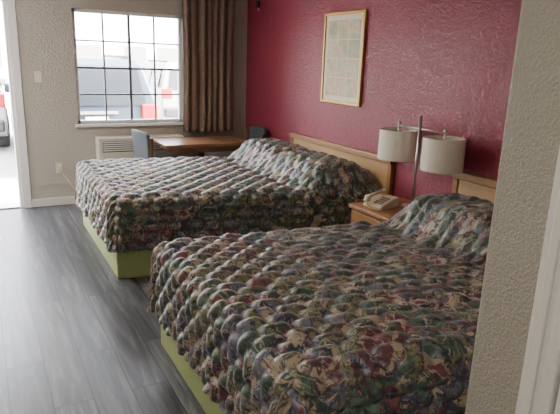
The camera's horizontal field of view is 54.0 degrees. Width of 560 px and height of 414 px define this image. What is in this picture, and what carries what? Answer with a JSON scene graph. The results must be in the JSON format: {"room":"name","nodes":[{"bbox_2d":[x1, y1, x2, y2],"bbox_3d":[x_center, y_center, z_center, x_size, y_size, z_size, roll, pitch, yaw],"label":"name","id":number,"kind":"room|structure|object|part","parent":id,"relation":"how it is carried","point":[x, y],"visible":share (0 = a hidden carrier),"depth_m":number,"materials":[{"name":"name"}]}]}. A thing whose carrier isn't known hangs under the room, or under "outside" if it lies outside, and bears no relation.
{"room":"hotel room","nodes":[
{"label":"hotel room","id":0,"kind":"room"},
{"bbox_2d":[32,196,75,206],"bbox_3d":[-2.231,-0.081,6.077,4.040,0.085,0.014,-6,17,-28],"label":"baseboard","id":1,"kind":"structure","parent":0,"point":[59,200],"depth_m":5.95,"materials":[{"name":"white wood"}]},
{"bbox_2d":[0,204,205,413],"bbox_3d":[-0.397,0.948,2.811,4.240,0.100,8.080,-6,17,-28],"label":"floor","id":2,"kind":"structure","parent":0,"point":[77,337],"depth_m":3.29,"materials":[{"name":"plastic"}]},
{"bbox_2d":[0,203,20,209],"bbox_3d":[-3.151,0.024,5.690,0.840,0.018,0.150,-6,17,-28],"label":"threshold","id":3,"kind":"object","parent":2,"relation":"on","point":[17,205],"visible":0.96,"depth_m":5.81,"materials":[{"name":"silver metal"}]},
{"bbox_2d":[95,134,183,160],"bbox_3d":[-1.565,-0.434,6.220,0.950,0.740,0.194,-6,17,-28],"label":"air conditioner","id":4,"kind":"object","parent":2,"relation":"on","point":[107,147],"visible":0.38,"depth_m":5.97,"materials":[{"name":"white paint"}]},
{"bbox_2d":[103,141,162,152],"bbox_3d":[-1.515,-0.678,6.077,0.860,0.118,0.003,-6,17,-28],"label":"grille","id":5,"kind":"object","parent":4,"relation":"attached to","point":[108,146],"depth_m":5.96,"materials":[{"name":"plastic"}]},
{"bbox_3d":[-1.520,-0.490,6.123,0.890,0.240,0.013,-6,17,-28],"label":"panel","id":6,"kind":"part","parent":4,"relation":"part of","materials":[{"name":"beige plastic"}]},
{"bbox_2d":[131,129,153,158],"bbox_3d":[-1.306,-0.405,5.908,0.486,0.860,0.436,-8,18,-34],"label":"dining chair","id":7,"kind":"object","parent":2,"relation":"on","point":[142,142],"visible":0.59,"depth_m":5.61,"materials":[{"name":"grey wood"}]},
{"bbox_3d":[-1.320,-0.311,5.670,0.036,0.800,0.036,-8,18,-34],"label":"leg","id":8,"kind":"part","parent":7,"relation":"part of","materials":[{"name":"brown wood"}]},
{"bbox_2d":[153,136,244,156],"bbox_3d":[-0.883,-0.385,6.154,0.960,0.725,0.530,-6,17,-28],"label":"table","id":9,"kind":"object","parent":2,"relation":"on","point":[199,145],"visible":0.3,"depth_m":5.93,"materials":[{"name":"laminate"}]},
{"bbox_2d":[75,132,394,278],"bbox_3d":[-0.536,-0.113,4.865,2.172,0.881,2.062,-6,17,-28],"label":"bed","id":10,"kind":"object","parent":2,"relation":"on","point":[129,207],"visible":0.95,"depth_m":4.35,"materials":[{"name":"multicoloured fabric"}]},
{"bbox_3d":[0.513,-0.315,5.142,0.030,0.505,1.580,-6,17,-28],"label":"headboard panel","id":11,"kind":"part","parent":10,"relation":"part of","materials":[{"name":"brown wood"}]},
{"bbox_3d":[0.497,-0.159,5.177,0.054,0.885,1.640,-6,17,-28],"label":"headboard frame","id":12,"kind":"part","parent":10,"relation":"part of","materials":[{"name":"brown wood"}]},
{"bbox_2d":[246,126,266,139],"bbox_3d":[-0.436,-0.495,6.367,0.486,0.860,0.436,-6,17,-28],"label":"dining chair","id":13,"kind":"object","parent":2,"relation":"on","point":[254,131],"visible":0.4,"depth_m":6.41,"materials":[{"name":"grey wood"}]},
{"bbox_3d":[-0.393,-0.529,6.617,0.036,0.800,0.036,-6,17,-28],"label":"leg","id":14,"kind":"part","parent":13,"relation":"part of","materials":[{"name":"brown wood"}]},
{"bbox_2d":[147,171,496,413],"bbox_3d":[0.617,0.461,2.799,2.169,0.911,1.832,-6,17,-28],"label":"bed","id":15,"kind":"object","parent":2,"relation":"on","point":[358,317],"visible":0.87,"depth_m":2.34,"materials":[{"name":"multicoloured fabric"}]},
{"bbox_3d":[1.590,0.385,3.216,0.054,0.915,1.660,-6,17,-28],"label":"headboard frame","id":16,"kind":"part","parent":15,"relation":"part of","materials":[{"name":"brown wood"}]},
{"bbox_3d":[1.606,0.229,3.181,0.030,0.535,1.600,-6,17,-28],"label":"headboard panel","id":17,"kind":"part","parent":15,"relation":"part of","materials":[{"name":"brown wood"}]},
{"bbox_2d":[349,198,410,224],"bbox_3d":[0.831,0.294,4.071,0.525,0.600,0.470,-6,17,-28],"label":"nightstand","id":18,"kind":"object","parent":2,"relation":"on","point":[359,212],"visible":0.23,"depth_m":3.94,"materials":[{"name":"brown wood"}]},
{"bbox_2d":[363,189,398,210],"bbox_3d":[0.727,-0.055,3.987,0.244,0.110,0.170,-10,19,-39],"label":"telephone","id":19,"kind":"object","parent":18,"relation":"on","point":[380,200],"visible":1,"depth_m":3.96,"materials":[{"name":"beige plastic"}]},
{"bbox_3d":[0.658,-0.009,3.920,0.041,0.049,0.135,-10,19,-39],"label":"handset cord","id":20,"kind":"part","parent":19,"relation":"part of","materials":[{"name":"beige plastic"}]},
{"bbox_2d":[377,115,465,208],"bbox_3d":[0.976,-0.312,3.896,0.284,0.670,0.744,-6,17,-28],"label":"table lamp","id":21,"kind":"object","parent":18,"relation":"on","point":[440,154],"visible":0.92,"depth_m":3.78,"materials":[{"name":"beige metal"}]},
{"bbox_3d":[0.870,-0.464,4.065,0.284,0.220,0.284,-6,17,-28],"label":"lamp shade","id":22,"kind":"part","parent":21,"relation":"part of","materials":[{"name":"fabric"}]},
{"bbox_3d":[1.088,-0.353,3.676,0.284,0.220,0.284,-6,17,-28],"label":"lamp shade","id":23,"kind":"part","parent":21,"relation":"part of","materials":[{"name":"fabric"}]},
{"bbox_2d":[14,0,247,199],"bbox_3d":[-2.228,-1.267,5.836,4.240,2.500,0.150,-6,17,-28],"label":"wall","id":24,"kind":"structure","parent":0,"point":[44,27],"depth_m":5.79,"materials":[{"name":"beige paint"}]},
{"bbox_2d":[0,0,31,207],"bbox_3d":[-3.110,-1.018,5.405,1.060,2.180,0.168,-6,17,-28],"label":"door frame","id":25,"kind":"structure","parent":24,"relation":"attached to","point":[8,6],"depth_m":5.55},
{"bbox_2d":[34,71,41,82],"bbox_3d":[-2.457,-1.325,5.593,0.072,0.116,0.018,-6,17,-28],"label":"light switch","id":26,"kind":"object","parent":24,"relation":"attached to","point":[37,74],"visible":1,"depth_m":5.59,"materials":[{"name":"beige plastic"}]},
{"bbox_2d":[55,162,74,188],"bbox_3d":[-2.211,-0.314,5.985,0.408,0.352,0.054,-5,16,-23],"label":"power outlet","id":27,"kind":"object","parent":24,"relation":"attached to","point":[59,166],"visible":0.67,"depth_m":5.90,"materials":[{"name":"beige plastic"}]},
{"bbox_3d":[-2.369,-0.421,5.906,0.072,0.116,0.007,-6,17,-28],"label":"plate","id":28,"kind":"part","parent":27,"relation":"part of","materials":[{"name":"beige plastic"}]},
{"bbox_2d":[71,8,181,123],"bbox_3d":[-1.654,-1.525,6.065,1.170,1.180,0.060,-6,17,-28],"label":"frame","id":29,"kind":"object","parent":24,"relation":"attached to","point":[179,38],"visible":0.84,"depth_m":6.06,"materials":[{"name":"white metal"}]},
{"bbox_2d":[76,14,178,119],"bbox_3d":[-1.654,-1.525,6.065,1.100,1.110,0.030,-6,17,-28],"label":"muntins","id":30,"kind":"object","parent":24,"relation":"attached to","point":[129,68],"visible":1,"depth_m":6.04,"materials":[{"name":"metal"}]},
{"bbox_2d":[75,122,182,126],"bbox_3d":[-1.650,-0.925,6.165,1.220,0.030,0.065,-6,17,-28],"label":"sill","id":31,"kind":"structure","parent":24,"relation":"attached to","point":[149,123],"depth_m":6.11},
{"bbox_2d":[182,0,234,132],"bbox_3d":[-1.333,-1.597,6.077,2.000,1.554,0.129,-6,17,-28],"label":"curtain","id":32,"kind":"object","parent":24,"relation":"hanging from","point":[207,25],"visible":1,"depth_m":6.31,"materials":[{"name":"brown fabric"}]},
{"bbox_2d":[256,0,259,10],"bbox_3d":[-0.247,-2.286,6.196,0.030,0.140,0.060,-6,17,-28],"label":"wall sensor","id":33,"kind":"object","parent":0,"point":[257,1],"depth_m":6.18,"materials":[{"name":"black plastic"}]},
{"bbox_2d":[245,0,521,199],"bbox_3d":[0.898,-0.792,4.465,0.100,2.500,5.360,-6,17,-28],"label":"wall","id":34,"kind":"structure","parent":0,"point":[449,63],"depth_m":4.26,"materials":[{"name":"red paint"}]},
{"bbox_2d":[320,9,367,106],"bbox_3d":[0.552,-1.315,4.878,0.024,0.795,0.620,-6,17,-28],"label":"framed picture","id":35,"kind":"object","parent":34,"relation":"attached to","point":[345,31],"visible":1,"depth_m":4.85},
{"bbox_2d":[325,19,360,97],"bbox_3d":[0.551,-1.315,4.878,0.003,0.653,0.488,-6,17,-28],"label":"print","id":36,"kind":"object","parent":35,"relation":"attached to","point":[343,42],"depth_m":4.86},
{"bbox_2d":[465,0,559,413],"bbox_3d":[1.133,0.325,0.294,0.110,2.500,2.470,-6,17,-28],"label":"wall","id":37,"kind":"structure","parent":0,"point":[531,137],"depth_m":1.24,"materials":[{"name":"beige paint"}]},
{"bbox_2d":[515,146,559,413],"bbox_3d":[0.783,0.368,0.824,0.022,2.120,0.950,-6,17,-28],"label":"door frame","id":38,"kind":"structure","parent":37,"relation":"attached to","point":[540,378],"depth_m":1.19,"materials":[{"name":"white paint"}]},
{"bbox_2d":[554,385,559,413],"bbox_3d":[0.788,0.404,0.837,0.008,2.025,0.770,-6,17,-28],"label":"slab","id":39,"kind":"object","parent":37,"relation":"attached to","point":[557,408],"depth_m":1.19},
{"label":"outside","id":40,"kind":"structure","parent":0,"visible":0},
{"bbox_2d":[0,94,17,185],"bbox_3d":[-11.620,-6.915,31.374,70.000,0.100,52.500,-6,17,-28],"label":"ground","id":41,"kind":"structure","parent":40,"point":[8,172],"depth_m":8.94,"materials":[{"name":"concrete"}]},
{"bbox_2d":[0,78,9,145],"bbox_3d":[-6.521,-2.253,10.822,2.160,1.790,4.595,-6,17,-28],"label":"suv","id":42,"kind":"object","parent":41,"relation":"on","point":[4,118],"visible":0.98,"depth_m":9.49,"materials":[{"name":"silver paint"}]},
{"bbox_2d":[4,55,157,136],"bbox_3d":[-3.697,-1.859,9.855,2.160,1.720,4.595,-6,17,-28],"label":"suv","id":43,"kind":"object","parent":41,"relation":"on","point":[92,107],"visible":0.3,"depth_m":8.12,"materials":[{"name":"paint"}]},
{"bbox_3d":[-2.666,-1.243,8.024,0.320,0.140,0.040,-6,17,-28],"label":"license plate","id":44,"kind":"part","parent":43,"relation":"part of","materials":[{"name":"white metal"}]},
{"bbox_3d":[-2.661,-1.368,7.990,0.600,0.040,0.042,-6,17,-28],"label":"tailgate trim","id":45,"kind":"part","parent":43,"relation":"part of","materials":[{"name":"silver metal"}]},
{"bbox_2d":[0,2,176,93],"bbox_3d":[-8.790,-8.625,25.679,50.000,6.320,4.000,-6,17,-28],"label":"facade","id":46,"kind":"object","parent":41,"relation":"on","point":[88,25],"visible":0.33,"depth_m":24.47,"materials":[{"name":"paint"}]},
{"bbox_2d":[0,44,176,68],"bbox_3d":[-8.349,-6.073,24.276,45.000,2.100,0.070,-6,17,-28],"label":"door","id":47,"kind":"structure","parent":46,"relation":"attached to","point":[139,54],"depth_m":24.98,"materials":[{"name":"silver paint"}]},
{"bbox_2d":[140,59,177,118],"bbox_3d":[-2.932,-3.110,14.823,2.160,1.640,4.595,-6,17,-28],"label":"suv","id":48,"kind":"object","parent":41,"relation":"on","point":[166,81],"visible":0.1,"depth_m":12.70,"materials":[{"name":"silver paint"}]},
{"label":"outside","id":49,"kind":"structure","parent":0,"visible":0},
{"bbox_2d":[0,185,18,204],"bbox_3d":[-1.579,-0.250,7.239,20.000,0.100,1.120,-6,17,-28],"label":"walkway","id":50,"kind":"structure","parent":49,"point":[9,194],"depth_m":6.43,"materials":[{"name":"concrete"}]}
]}

